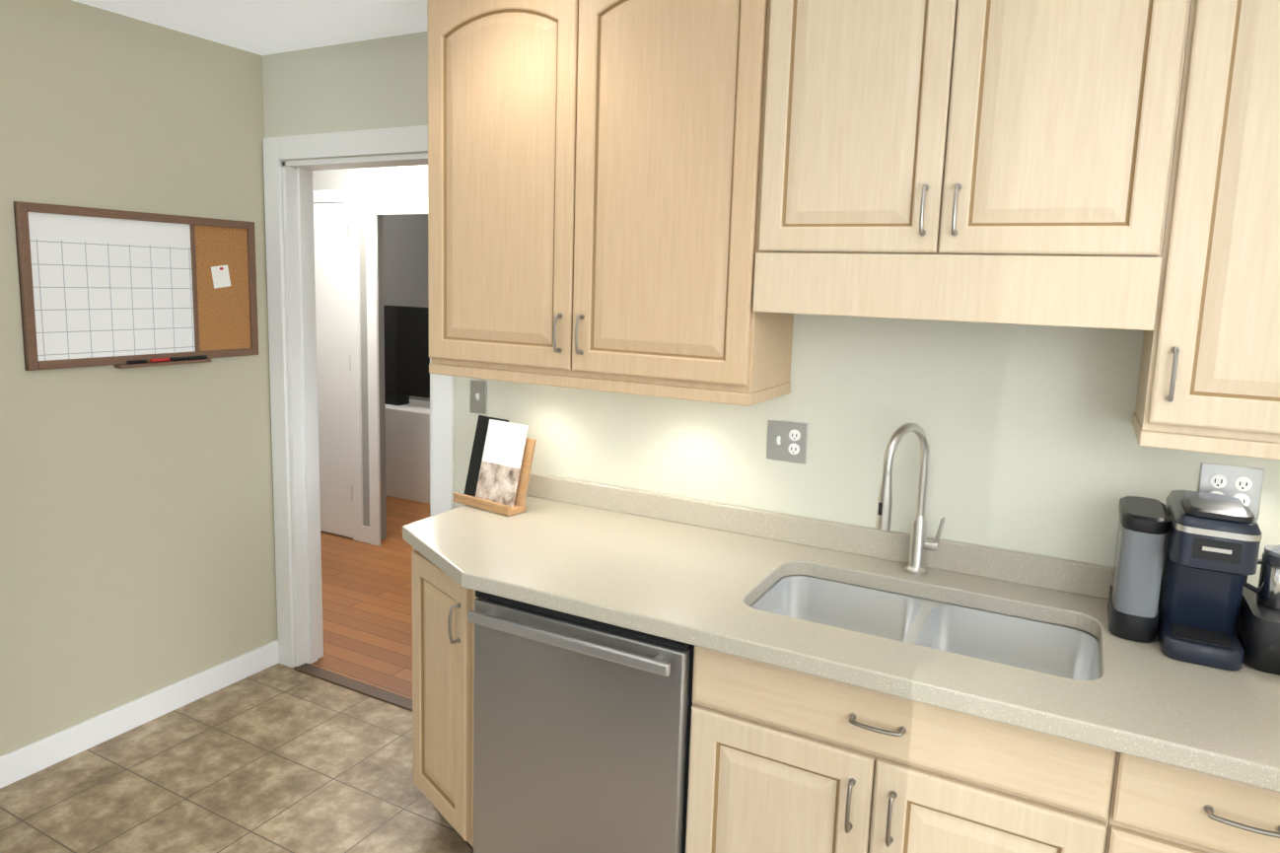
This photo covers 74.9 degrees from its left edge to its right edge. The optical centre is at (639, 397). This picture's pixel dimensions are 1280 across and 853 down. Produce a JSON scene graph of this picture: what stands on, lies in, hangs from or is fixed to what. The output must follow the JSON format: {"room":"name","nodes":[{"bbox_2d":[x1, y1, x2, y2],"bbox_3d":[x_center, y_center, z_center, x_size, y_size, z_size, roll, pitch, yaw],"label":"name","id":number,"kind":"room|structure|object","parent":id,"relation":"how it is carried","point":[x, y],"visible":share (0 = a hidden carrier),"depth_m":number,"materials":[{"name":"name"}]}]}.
{"room":"kitchen","nodes":[
{"label":"kitchen","id":0,"kind":"room"},
{"bbox_2d":[0,0,278,756],"bbox_3d":[-2.114,0.026,2.311,0.120,2.440,2.695,6,9,28],"label":"wall","id":1,"kind":"structure","parent":0,"point":[137,549],"depth_m":2.85,"materials":[{"name":"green paint"}]},
{"bbox_2d":[13,201,258,370],"bbox_3d":[-1.677,-0.372,2.886,0.040,0.522,0.810,6,9,28],"label":"memo board","id":2,"kind":"object","parent":1,"relation":"attached to","point":[120,289],"visible":1,"depth_m":2.82,"materials":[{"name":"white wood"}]},
{"bbox_2d":[0,639,278,788],"bbox_3d":[-2.090,1.191,2.439,0.014,0.100,2.454,6,9,28],"label":"baseboard","id":3,"kind":"structure","parent":1,"relation":"attached to","point":[20,763],"depth_m":2.94,"materials":[{"name":"white wood"}]},
{"bbox_2d":[0,662,473,852],"bbox_3d":[-0.634,1.426,1.614,3.631,0.050,2.575,6,9,28],"label":"floor","id":4,"kind":"structure","parent":0,"point":[278,757],"depth_m":2.66,"materials":[{"name":"beige tile"}]},
{"bbox_2d":[293,662,412,711],"bbox_3d":[-1.094,1.148,3.306,0.730,0.008,0.060,6,9,28],"label":"threshold","id":5,"kind":"object","parent":4,"relation":"on","point":[361,687],"depth_m":3.31,"materials":[{"name":"brown wood"}]},
{"bbox_2d":[411,546,476,851],"bbox_3d":[-0.434,0.841,2.538,0.370,0.868,0.641,6,9,28],"label":"base cabinet","id":6,"kind":"object","parent":4,"relation":"on","point":[443,637],"depth_m":2.28,"materials":[{"name":"beige wood"}]},
{"bbox_2d":[467,590,694,852],"bbox_3d":[-0.026,0.892,2.277,0.590,0.864,0.708,6,9,28],"label":"dishwasher","id":7,"kind":"object","parent":4,"relation":"on","point":[581,735],"visible":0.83,"depth_m":1.98,"materials":[{"name":"silver metal"}]},
{"bbox_2d":[1054,738,1279,852],"bbox_3d":[1.123,1.005,1.708,0.453,0.868,0.658,6,9,28],"label":"base cabinet","id":8,"kind":"object","parent":4,"relation":"on","point":[1111,802],"depth_m":1.43,"materials":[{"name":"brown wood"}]},
{"bbox_2d":[402,472,1279,792],"bbox_3d":[0.352,0.529,2.041,2.210,0.304,0.705,6,9,28],"label":"countertop","id":9,"kind":"structure","parent":8,"relation":"on","point":[1022,640],"depth_m":2.00,"materials":[{"name":"beige stone"}]},
{"bbox_2d":[453,415,536,515],"bbox_3d":[-0.445,0.205,2.660,0.250,0.271,0.169,7,10,36],"label":"cookbook stand","id":10,"kind":"object","parent":9,"relation":"on","point":[500,465],"visible":1,"depth_m":2.63,"materials":[{"name":"brown wood"}]},
{"bbox_2d":[875,422,944,574],"bbox_3d":[0.677,0.259,2.069,0.140,0.396,0.208,6,9,28],"label":"faucet","id":11,"kind":"object","parent":9,"relation":"on","point":[920,543],"visible":0.98,"depth_m":2.11,"materials":[{"name":"silver metal"}]},
{"bbox_2d":[1107,490,1279,675],"bbox_3d":[1.202,0.363,1.746,0.365,0.310,0.285,6,9,28],"label":"coffee maker","id":12,"kind":"object","parent":9,"relation":"on","point":[1186,562],"visible":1,"depth_m":1.71,"materials":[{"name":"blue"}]},
{"bbox_2d":[72,0,426,55],"bbox_3d":[-0.567,-1.361,3.563,6.200,0.060,6.640,6,9,28],"label":"ceiling","id":13,"kind":"structure","parent":0,"point":[263,27],"depth_m":2.73,"materials":[{"name":"white paint"}]},
{"bbox_2d":[309,496,430,699],"bbox_3d":[-0.037,0.973,5.031,6.200,0.049,4.065,6,9,28],"label":"floor","id":14,"kind":"structure","parent":0,"point":[367,611],"depth_m":4.15,"materials":[{"name":"brown wood"}]},
{"bbox_2d":[383,304,429,503],"bbox_3d":[-1.870,-0.002,6.368,1.250,1.400,0.450,6,9,28],"label":"tv stand","id":15,"kind":"object","parent":14,"relation":"on","point":[407,419],"visible":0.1,"depth_m":6.11,"materials":[{"name":"white paint"}]},
{"bbox_2d":[312,164,427,540],"bbox_3d":[-0.292,-0.194,4.316,6.200,2.440,0.120,6,9,28],"label":"wall","id":16,"kind":"structure","parent":0,"point":[402,182],"depth_m":4.93,"materials":[{"name":"grey paint"}]},
{"bbox_2d":[313,203,353,537],"bbox_3d":[-2.124,-0.172,5.189,0.855,2.027,0.083,6,9,28],"label":"hall door","id":17,"kind":"structure","parent":16,"relation":"in","point":[331,271],"depth_m":5.08,"materials":[{"name":"white wood"}]},
{"bbox_2d":[313,189,427,546],"bbox_3d":[-1.669,-0.163,4.984,2.000,2.110,0.016,6,9,28],"label":"trim","id":18,"kind":"structure","parent":16,"relation":"attached to","point":[371,534],"depth_m":4.94,"materials":[{"name":"white wood"}]},
{"bbox_2d":[382,213,429,401],"bbox_3d":[-2.786,-0.549,6.320,0.120,2.440,4.050,6,9,28],"label":"wall","id":19,"kind":"structure","parent":0,"point":[405,259],"depth_m":7.40,"materials":[{"name":"grey paint"}]},
{"bbox_2d":[261,31,1279,666],"bbox_3d":[0.094,0.056,2.595,3.511,2.440,0.120,6,9,28],"label":"wall","id":20,"kind":"structure","parent":0,"point":[1034,446],"depth_m":2.23,"materials":[{"name":"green paint"}]},
{"bbox_2d":[262,125,453,667],"bbox_3d":[-1.036,0.091,3.209,0.934,2.132,0.156,6,9,28],"label":"door frame","id":21,"kind":"structure","parent":20,"relation":"attached to","point":[294,277],"depth_m":3.30,"materials":[{"name":"white wood"}]},
{"bbox_2d":[470,379,487,414],"bbox_3d":[-0.556,-0.003,2.861,0.070,0.115,0.014,6,9,28],"label":"light switch","id":22,"kind":"object","parent":20,"relation":"attached to","point":[478,394],"visible":1,"depth_m":2.86,"materials":[{"name":"silver metal"}]},
{"bbox_2d":[426,0,801,402],"bbox_3d":[-0.097,-0.604,2.359,1.033,1.071,0.330,6,9,28],"label":"upper cabinet","id":23,"kind":"object","parent":20,"relation":"attached to","point":[695,199],"depth_m":2.18,"materials":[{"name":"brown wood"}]},
{"bbox_2d":[766,419,807,463],"bbox_3d":[0.412,0.122,2.354,0.116,0.115,0.014,6,9,28],"label":"outlet","id":24,"kind":"object","parent":20,"relation":"attached to","point":[787,441],"visible":1,"depth_m":2.35,"materials":[{"name":"silver metal"}]},
{"bbox_2d":[758,0,1200,276],"bbox_3d":[0.731,-0.682,1.903,0.833,0.741,0.330,6,9,28],"label":"upper cabinet","id":25,"kind":"object","parent":20,"relation":"attached to","point":[902,135],"depth_m":1.75,"materials":[{"name":"beige wood"}]},
{"bbox_2d":[1132,0,1279,453],"bbox_3d":[1.270,-0.462,1.639,0.400,1.071,0.330,6,9,28],"label":"upper cabinet","id":26,"kind":"object","parent":20,"relation":"attached to","point":[1210,367],"depth_m":1.57,"materials":[{"name":"beige wood"}]},
{"bbox_2d":[1198,462,1264,519],"bbox_3d":[1.323,0.209,1.877,0.116,0.115,0.008,6,9,28],"label":"outlet","id":27,"kind":"object","parent":20,"relation":"attached to","point":[1244,484],"visible":0.69,"depth_m":1.87,"materials":[{"name":"silver metal"}]}
]}

